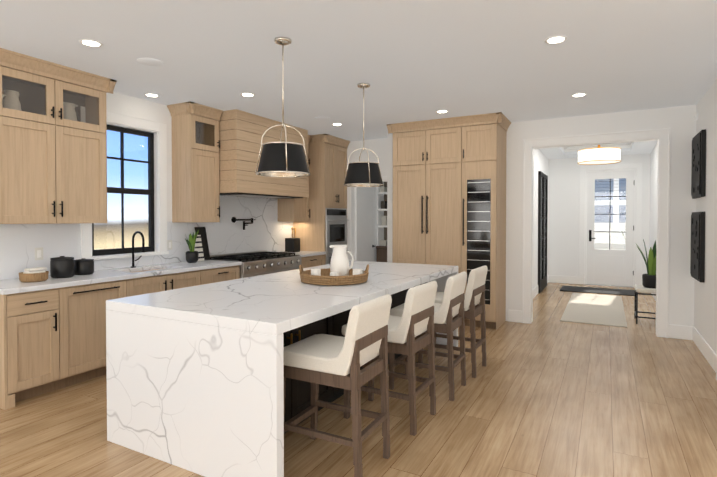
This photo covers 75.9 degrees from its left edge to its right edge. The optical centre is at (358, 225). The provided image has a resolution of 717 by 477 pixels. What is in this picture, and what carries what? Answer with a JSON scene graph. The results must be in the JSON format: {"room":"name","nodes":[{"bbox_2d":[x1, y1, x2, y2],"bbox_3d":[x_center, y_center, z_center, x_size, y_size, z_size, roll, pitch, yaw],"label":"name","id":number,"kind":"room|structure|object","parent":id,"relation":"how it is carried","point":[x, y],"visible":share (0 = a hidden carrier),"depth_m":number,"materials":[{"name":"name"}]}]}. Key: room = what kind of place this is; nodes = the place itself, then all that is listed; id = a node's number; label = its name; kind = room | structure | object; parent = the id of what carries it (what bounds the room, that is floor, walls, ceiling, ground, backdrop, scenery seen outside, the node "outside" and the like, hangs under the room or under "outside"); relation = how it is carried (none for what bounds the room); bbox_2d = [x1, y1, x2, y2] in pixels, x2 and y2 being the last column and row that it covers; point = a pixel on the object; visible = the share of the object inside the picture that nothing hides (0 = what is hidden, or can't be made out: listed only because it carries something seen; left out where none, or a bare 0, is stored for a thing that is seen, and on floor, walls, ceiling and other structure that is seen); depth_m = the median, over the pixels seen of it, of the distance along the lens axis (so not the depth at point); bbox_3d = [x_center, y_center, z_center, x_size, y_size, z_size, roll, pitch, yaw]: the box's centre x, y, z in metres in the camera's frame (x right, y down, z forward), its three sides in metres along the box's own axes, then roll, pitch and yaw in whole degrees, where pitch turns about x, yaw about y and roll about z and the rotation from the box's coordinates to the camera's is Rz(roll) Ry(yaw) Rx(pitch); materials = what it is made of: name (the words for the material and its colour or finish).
{"room":"kitchen","nodes":[
{"label":"kitchen","id":0,"kind":"room"},
{"bbox_2d":[5,92,277,279],"bbox_3d":[-3.354,-0.009,3.638,0.150,2.790,10.750,0,1,28],"label":"wall","id":1,"kind":"structure","parent":0,"point":[124,104],"depth_m":5.26,"materials":[{"name":"paint"}]},
{"bbox_2d":[0,48,116,223],"bbox_3d":[-2.783,-0.716,4.108,0.391,1.389,1.070,0,1,28],"label":"upper cabinet","id":2,"kind":"object","parent":1,"relation":"attached to","point":[53,158],"visible":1,"depth_m":4.04,"materials":[{"name":"brown wood"}]},
{"bbox_2d":[92,125,154,255],"bbox_3d":[-2.589,-0.387,5.043,0.048,1.382,0.774,0,1,28],"label":"window","id":3,"kind":"structure","parent":1,"relation":"in","point":[123,191],"depth_m":5.12,"materials":[{"name":"black"}]},
{"bbox_2d":[81,106,168,259],"bbox_3d":[-2.548,-0.428,5.020,0.150,1.535,1.010,0,1,28],"label":"window trim","id":4,"kind":"structure","parent":1,"relation":"attached to","point":[159,130],"depth_m":5.35,"materials":[{"name":"white"}]},
{"bbox_2d":[0,195,292,279],"bbox_3d":[-2.145,0.006,5.713,0.011,0.905,4.450,0,1,28],"label":"backsplash","id":5,"kind":"structure","parent":1,"relation":"attached to","point":[23,247],"depth_m":5.57,"materials":[{"name":"stone"}]},
{"bbox_2d":[231,217,255,229],"bbox_3d":[-1.595,-0.038,6.510,0.210,0.180,0.356,0,1,28],"label":"pot filler","id":6,"kind":"object","parent":5,"relation":"attached to","point":[233,219],"visible":1,"depth_m":6.44,"materials":[{"name":"black metal"}]},
{"bbox_2d":[167,101,222,221],"bbox_3d":[-1.980,-0.739,5.596,0.391,1.389,0.511,0,1,28],"label":"upper cabinet","id":7,"kind":"object","parent":1,"relation":"attached to","point":[195,163],"visible":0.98,"depth_m":5.49,"materials":[{"name":"brown wood"}]},
{"bbox_2d":[219,109,308,198],"bbox_3d":[-1.391,-0.929,6.456,0.608,1.035,1.552,0,1,28],"label":"range hood","id":8,"kind":"object","parent":1,"relation":"attached to","point":[241,133],"visible":0.54,"depth_m":5.88,"materials":[{"name":"brown wood"}]},
{"bbox_2d":[278,135,310,221],"bbox_3d":[-1.016,-0.767,7.381,0.391,1.389,0.411,0,1,28],"label":"upper cabinet","id":9,"kind":"object","parent":1,"relation":"attached to","point":[293,209],"visible":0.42,"depth_m":7.26,"materials":[{"name":"brown wood"}]},
{"bbox_2d":[0,282,716,476],"bbox_3d":[1.290,1.410,4.023,8.400,0.060,15.800,0,1,28],"label":"floor","id":10,"kind":"structure","parent":0,"point":[546,392],"depth_m":3.30,"materials":[{"name":"brown wood"}]},
{"bbox_2d":[0,287,71,409],"bbox_3d":[-2.829,0.946,3.812,0.616,0.876,0.470,0,1,28],"label":"base cabinet","id":11,"kind":"object","parent":10,"relation":"on","point":[52,334],"depth_m":3.66,"materials":[{"name":"brown wood"}]},
{"bbox_2d":[0,260,241,294],"bbox_3d":[-2.328,0.474,4.701,0.646,0.040,2.551,0,1,28],"label":"countertop","id":12,"kind":"structure","parent":11,"relation":"on","point":[8,286],"depth_m":4.28,"materials":[{"name":"white stone"}]},
{"bbox_2d":[19,267,48,281],"bbox_3d":[-2.749,0.411,3.892,0.210,0.110,0.210,0,1,28],"label":"basket","id":13,"kind":"object","parent":12,"relation":"on","point":[38,274],"visible":1,"depth_m":3.83,"materials":[{"name":"wicker"}]},
{"bbox_2d":[50,256,80,277],"bbox_3d":[-2.676,0.367,4.153,0.183,0.190,0.183,0,1,22],"label":"canister set","id":14,"kind":"object","parent":12,"relation":"on","point":[63,267],"depth_m":4.09,"materials":[{"name":"black ceramic"}]},
{"bbox_2d":[81,258,93,274],"bbox_3d":[-2.616,0.384,4.371,0.175,0.150,0.175,0,1,22],"label":"canister set","id":15,"kind":"object","parent":12,"relation":"on","point":[87,265],"depth_m":4.32,"materials":[{"name":"black ceramic"}]},
{"bbox_2d":[131,231,144,267],"bbox_3d":[-2.357,0.252,4.984,0.213,0.397,0.130,0,1,28],"label":"faucet","id":16,"kind":"object","parent":12,"relation":"on","point":[143,243],"visible":1,"depth_m":4.97,"materials":[{"name":"black metal"}]},
{"bbox_2d":[144,267,159,270],"bbox_3d":[-2.236,0.594,4.878,0.390,0.228,0.640,0,1,28],"label":"sink","id":17,"kind":"object","parent":12,"relation":"in","point":[145,268],"depth_m":5.11,"materials":[{"name":"white ceramic"}]},
{"bbox_2d":[185,230,198,262],"bbox_3d":[-2.007,0.242,5.549,0.201,0.397,0.211,0,1,28],"label":"plant pot","id":18,"kind":"object","parent":12,"relation":"on","point":[191,255],"visible":1,"depth_m":5.50,"materials":[{"name":"black"}]},
{"bbox_2d":[194,227,209,260],"bbox_3d":[-1.998,0.224,5.821,0.134,0.423,0.246,0,1,28],"label":"cutting board","id":19,"kind":"object","parent":12,"relation":"on","point":[201,246],"visible":0.73,"depth_m":5.84,"materials":[{"name":"black wood"}]},
{"bbox_2d":[72,279,135,384],"bbox_3d":[-2.605,0.940,4.226,0.616,0.876,0.748,0,1,28],"label":"base cabinet","id":20,"kind":"object","parent":10,"relation":"on","point":[88,301],"depth_m":4.07,"materials":[{"name":"brown wood"}]},
{"bbox_2d":[136,271,203,294],"bbox_3d":[-2.263,0.930,4.860,0.616,0.876,0.969,0,1,28],"label":"base cabinet","id":21,"kind":"object","parent":10,"relation":"on","point":[154,283],"depth_m":4.75,"materials":[{"name":"brown wood"}]},
{"bbox_2d":[204,267,239,283],"bbox_3d":[-1.901,0.919,5.531,0.616,0.876,0.696,0,1,28],"label":"base cabinet","id":22,"kind":"object","parent":10,"relation":"on","point":[218,274],"depth_m":5.41,"materials":[{"name":"brown wood"}]},
{"bbox_2d":[210,250,300,277],"bbox_3d":[-1.397,0.864,6.351,0.723,0.960,1.220,0,1,28],"label":"range","id":23,"kind":"object","parent":10,"relation":"on","point":[258,263],"visible":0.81,"depth_m":6.13,"materials":[{"name":"silver metal"}]},
{"bbox_2d":[106,261,457,476],"bbox_3d":[-0.261,0.922,4.079,1.400,0.915,3.240,0,1,28],"label":"kitchen island","id":24,"kind":"object","parent":10,"relation":"on","point":[195,378],"visible":0.67,"depth_m":2.71,"materials":[{"name":"stone"}]},
{"bbox_2d":[299,264,368,285],"bbox_3d":[-0.204,0.395,3.870,0.585,0.143,0.585,0,1,28],"label":"wicker tray","id":25,"kind":"object","parent":24,"relation":"on","point":[325,278],"visible":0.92,"depth_m":3.64,"materials":[{"name":"brown wicker"}]},
{"bbox_2d":[311,245,363,275],"bbox_3d":[-0.175,0.308,3.890,0.394,0.292,0.337,0,1,28],"label":"pitcher","id":26,"kind":"object","parent":25,"relation":"on","point":[339,264],"visible":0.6,"depth_m":3.88,"materials":[{"name":"white ceramic"}]},
{"bbox_2d":[301,255,323,267],"bbox_3d":[-0.986,0.893,7.226,0.616,0.876,0.702,0,1,28],"label":"base cabinet","id":27,"kind":"object","parent":10,"relation":"on","point":[309,260],"depth_m":7.08,"materials":[{"name":"brown wood"}]},
{"bbox_2d":[283,251,325,258],"bbox_3d":[-0.973,0.435,7.212,0.646,0.040,0.702,0,1,28],"label":"countertop","id":28,"kind":"structure","parent":27,"relation":"on","point":[301,253],"depth_m":7.21,"materials":[{"name":"white stone"}]},
{"bbox_2d":[285,227,299,251],"bbox_3d":[-1.053,0.216,7.349,0.180,0.392,0.180,0,1,28],"label":"utensil crock","id":29,"kind":"object","parent":28,"relation":"on","point":[292,244],"visible":1,"depth_m":7.29,"materials":[{"name":"black ceramic"}]},
{"bbox_2d":[293,134,349,264],"bbox_3d":[-0.626,-0.073,7.799,0.692,2.789,0.796,0,1,28],"label":"tall cabinet","id":30,"kind":"object","parent":10,"relation":"on","point":[323,228],"visible":0.65,"depth_m":7.50,"materials":[{"name":"brown wood"}]},
{"bbox_2d":[284,294,391,476],"bbox_3d":[-0.148,0.908,2.729,0.574,0.985,0.460,0,1,28],"label":"stool","id":31,"kind":"object","parent":10,"relation":"on","point":[315,360],"visible":0.83,"depth_m":2.58,"materials":[{"name":"white fabric"}]},
{"bbox_2d":[376,182,386,261],"bbox_3d":[0.760,-0.002,8.705,0.800,2.620,0.315,0,1,28],"label":"pantry shelving","id":32,"kind":"object","parent":10,"relation":"on","point":[381,251],"visible":0.17,"depth_m":8.79,"materials":[{"name":"white wood"}]},
{"bbox_2d":[341,281,437,435],"bbox_3d":[0.231,0.898,3.359,0.578,0.985,0.464,0,1,28],"label":"stool","id":33,"kind":"object","parent":10,"relation":"on","point":[412,324],"visible":0.75,"depth_m":3.17,"materials":[{"name":"brown wood"}]},
{"bbox_2d":[391,117,454,265],"bbox_3d":[1.114,-0.055,6.628,1.076,2.790,0.636,0,1,28],"label":"tall cabinet","id":34,"kind":"object","parent":10,"relation":"on","point":[449,191],"depth_m":6.36,"materials":[{"name":"brown wood"}]},
{"bbox_2d":[389,271,466,400],"bbox_3d":[0.594,0.889,3.936,0.574,0.985,0.460,0,1,28],"label":"stool","id":35,"kind":"object","parent":10,"relation":"on","point":[449,309],"visible":0.73,"depth_m":3.77,"materials":[{"name":"brown wood"}]},
{"bbox_2d":[418,265,487,377],"bbox_3d":[0.915,0.881,4.467,0.574,0.985,0.460,0,1,28],"label":"stool","id":36,"kind":"object","parent":10,"relation":"on","point":[474,295],"visible":0.6,"depth_m":4.29,"materials":[{"name":"brown wood"}]},
{"bbox_2d":[455,112,506,329],"bbox_3d":[1.694,-0.050,6.315,0.530,2.790,0.636,0,1,28],"label":"tall cabinet","id":37,"kind":"object","parent":10,"relation":"on","point":[480,141],"depth_m":6.04,"materials":[{"name":"brown wood"}]},
{"bbox_2d":[560,293,626,327],"bbox_3d":[3.857,1.321,7.494,0.820,0.012,2.750,0,1,28],"label":"runner rug","id":38,"kind":"object","parent":10,"relation":"on","point":[605,310],"visible":1,"depth_m":7.17,"materials":[{"name":"beige fabric"}]},
{"bbox_2d":[560,286,634,295],"bbox_3d":[4.783,1.293,9.210,1.320,0.014,0.750,0,1,28],"label":"door mat","id":39,"kind":"object","parent":10,"relation":"on","point":[599,290],"visible":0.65,"depth_m":9.16,"materials":[{"name":"black fabric"}]},
{"bbox_2d":[634,285,655,323],"bbox_3d":[4.066,1.099,6.383,0.380,0.490,0.420,0,1,28],"label":"bench","id":40,"kind":"object","parent":10,"relation":"on","point":[642,288],"visible":0.62,"depth_m":6.29,"materials":[{"name":"black"}]},
{"bbox_2d":[636,239,655,287],"bbox_3d":[4.055,0.520,6.399,0.334,0.666,0.283,0,1,28],"label":"potted snake plant","id":41,"kind":"object","parent":40,"relation":"on","point":[649,279],"visible":0.83,"depth_m":6.33,"materials":[{"name":"green plant"}]},
{"bbox_2d":[0,0,716,158],"bbox_3d":[1.224,-1.539,3.643,8.200,0.270,15.150,0,1,28],"label":"ceiling","id":42,"kind":"structure","parent":0,"point":[413,60],"depth_m":3.77,"materials":[{"name":"paint"}]},
{"bbox_2d":[79,39,102,47],"bbox_3d":[-2.049,-1.399,3.520,0.158,0.005,0.158,0,1,19],"label":"recessed light","id":43,"kind":"object","parent":42,"relation":"in","point":[87,42],"depth_m":3.52,"materials":[{"name":"white plastic"}]},
{"bbox_2d":[137,58,163,65],"bbox_3d":[-1.785,-1.406,3.945,0.209,0.004,0.209,0,1,7],"label":"ceiling speaker","id":44,"kind":"object","parent":42,"relation":"in","point":[156,62],"depth_m":3.95,"materials":[{"name":"white plastic"}]},
{"bbox_2d":[144,93,159,97],"bbox_3d":[-2.248,-1.422,5.002,0.158,0.005,0.158,0,1,19],"label":"recessed light","id":45,"kind":"object","parent":42,"relation":"in","point":[146,94],"depth_m":5.01,"materials":[{"name":"white plastic"}]},
{"bbox_2d":[240,93,254,96],"bbox_3d":[-1.202,-1.421,4.983,0.158,0.005,0.158,0,1,19],"label":"recessed light","id":46,"kind":"object","parent":42,"relation":"in","point":[242,94],"depth_m":4.97,"materials":[{"name":"white plastic"}]},
{"bbox_2d":[255,37,309,176],"bbox_3d":[-0.570,-0.893,3.468,0.406,1.013,0.406,0,1,28],"label":"pendant light","id":47,"kind":"object","parent":42,"relation":"hanging from","point":[283,159],"visible":1,"depth_m":3.35,"materials":[{"name":"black metal"}]},
{"bbox_2d":[344,83,383,186],"bbox_3d":[0.053,-0.911,4.621,0.406,1.013,0.406,0,1,28],"label":"pendant light","id":48,"kind":"object","parent":42,"relation":"hanging from","point":[363,174],"visible":1,"depth_m":4.50,"materials":[{"name":"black metal"}]},
{"bbox_2d":[436,110,447,112],"bbox_3d":[1.046,-1.433,5.758,0.158,0.005,0.158,0,1,-17],"label":"recessed light","id":49,"kind":"object","parent":42,"relation":"in","point":[439,111],"depth_m":5.76,"materials":[{"name":"white plastic"}]},
{"bbox_2d":[545,36,566,43],"bbox_3d":[1.484,-1.398,3.454,0.158,0.005,0.158,0,1,1],"label":"recessed light","id":50,"kind":"object","parent":42,"relation":"in","point":[555,39],"depth_m":3.45,"materials":[{"name":"white plastic"}]},
{"bbox_2d":[571,93,586,96],"bbox_3d":[2.396,-1.422,4.996,0.158,0.005,0.158,0,1,19],"label":"recessed light","id":51,"kind":"object","parent":42,"relation":"in","point":[578,94],"depth_m":5.00,"materials":[{"name":"white plastic"}]},
{"bbox_2d":[577,145,620,164],"bbox_3d":[4.204,-1.393,8.032,0.680,0.574,0.680,0,1,28],"label":"drum ceiling light","id":52,"kind":"object","parent":42,"relation":"attached to","point":[598,155],"visible":0.94,"depth_m":7.79,"materials":[{"name":"white fabric"}]},
{"bbox_2d":[347,105,696,325],"bbox_3d":[1.952,-0.101,7.648,5.680,2.850,1.950,0,1,28],"label":"wall","id":53,"kind":"structure","parent":0,"point":[680,121],"depth_m":5.93,"materials":[{"name":"paint"}]},
{"bbox_2d":[355,187,375,261],"bbox_3d":[0.142,0.282,8.409,0.100,2.040,0.700,0,1,28],"label":"door leaf","id":54,"kind":"structure","parent":53,"relation":"in","point":[364,224],"depth_m":8.37,"materials":[{"name":"white wood"}]},
{"bbox_2d":[351,176,386,260],"bbox_3d":[0.227,0.241,7.804,0.840,2.160,0.022,0,1,28],"label":"door frame","id":55,"kind":"structure","parent":53,"relation":"attached to","point":[384,178],"depth_m":8.05,"materials":[{"name":"white"}]},
{"bbox_2d":[508,128,696,341],"bbox_3d":[3.079,0.082,6.002,2.130,2.535,0.190,0,1,28],"label":"door frame","id":56,"kind":"structure","parent":53,"relation":"attached to","point":[664,327],"depth_m":6.16,"materials":[{"name":"white wood"}]},
{"bbox_2d":[533,149,548,288],"bbox_3d":[3.257,-0.086,8.592,0.100,2.790,4.550,0,1,28],"label":"wall","id":57,"kind":"structure","parent":0,"point":[541,162],"depth_m":8.75,"materials":[{"name":"paint"}]},
{"bbox_2d":[538,171,547,293],"bbox_3d":[3.771,0.117,9.392,0.042,2.360,1.200,0,1,28],"label":"hall door","id":58,"kind":"structure","parent":57,"relation":"in","point":[542,222],"depth_m":9.26,"materials":[{"name":"black wood"}]},
{"bbox_2d":[549,154,648,283],"bbox_3d":[5.208,-0.108,10.039,1.920,2.790,0.150,0,1,28],"label":"wall","id":59,"kind":"structure","parent":0,"point":[563,224],"depth_m":10.24,"materials":[{"name":"paint"}]},
{"bbox_2d":[585,168,635,286],"bbox_3d":[5.418,0.040,9.904,0.956,2.498,0.188,0,1,28],"label":"front door","id":60,"kind":"structure","parent":59,"relation":"in","point":[606,267],"depth_m":9.88,"materials":[{"name":"white wood"}]},
{"bbox_2d":[649,144,656,249],"bbox_3d":[5.131,-0.070,7.581,0.260,2.790,4.550,0,1,28],"label":"wall","id":61,"kind":"structure","parent":0,"point":[653,155],"depth_m":8.86,"materials":[{"name":"paint"}]},
{"bbox_2d":[694,79,716,353],"bbox_3d":[3.313,-0.016,4.102,0.155,2.790,3.300,0,1,28],"label":"wall","id":62,"kind":"structure","parent":0,"point":[705,309],"depth_m":4.69,"materials":[{"name":"paint"}]},
{"bbox_2d":[690,212,704,282],"bbox_3d":[3.794,0.220,5.153,0.058,0.755,0.600,0,1,28],"label":"panel","id":63,"kind":"object","parent":62,"relation":"attached to","point":[697,265],"visible":1,"depth_m":4.95,"materials":[{"name":"black wood"}]},
{"bbox_2d":[691,129,705,198],"bbox_3d":[3.794,-0.672,5.139,0.058,0.710,0.600,0,1,28],"label":"panel","id":64,"kind":"object","parent":62,"relation":"attached to","point":[698,179],"visible":0.98,"depth_m":4.96,"materials":[{"name":"black"}]},
{"label":"outside","id":65,"kind":"structure","parent":0,"visible":0},
{"bbox_2d":[94,130,148,249],"bbox_3d":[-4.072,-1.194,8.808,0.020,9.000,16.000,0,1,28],"label":"view from the kitchen","id":66,"kind":"structure","parent":65,"point":[113,241],"depth_m":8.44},
{"bbox_2d":[594,178,625,249],"bbox_3d":[6.437,-1.735,11.407,12.000,8.000,3.470,0,1,28],"label":"street","id":67,"kind":"structure","parent":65,"point":[614,209],"depth_m":13.00,"materials":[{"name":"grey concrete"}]}
]}

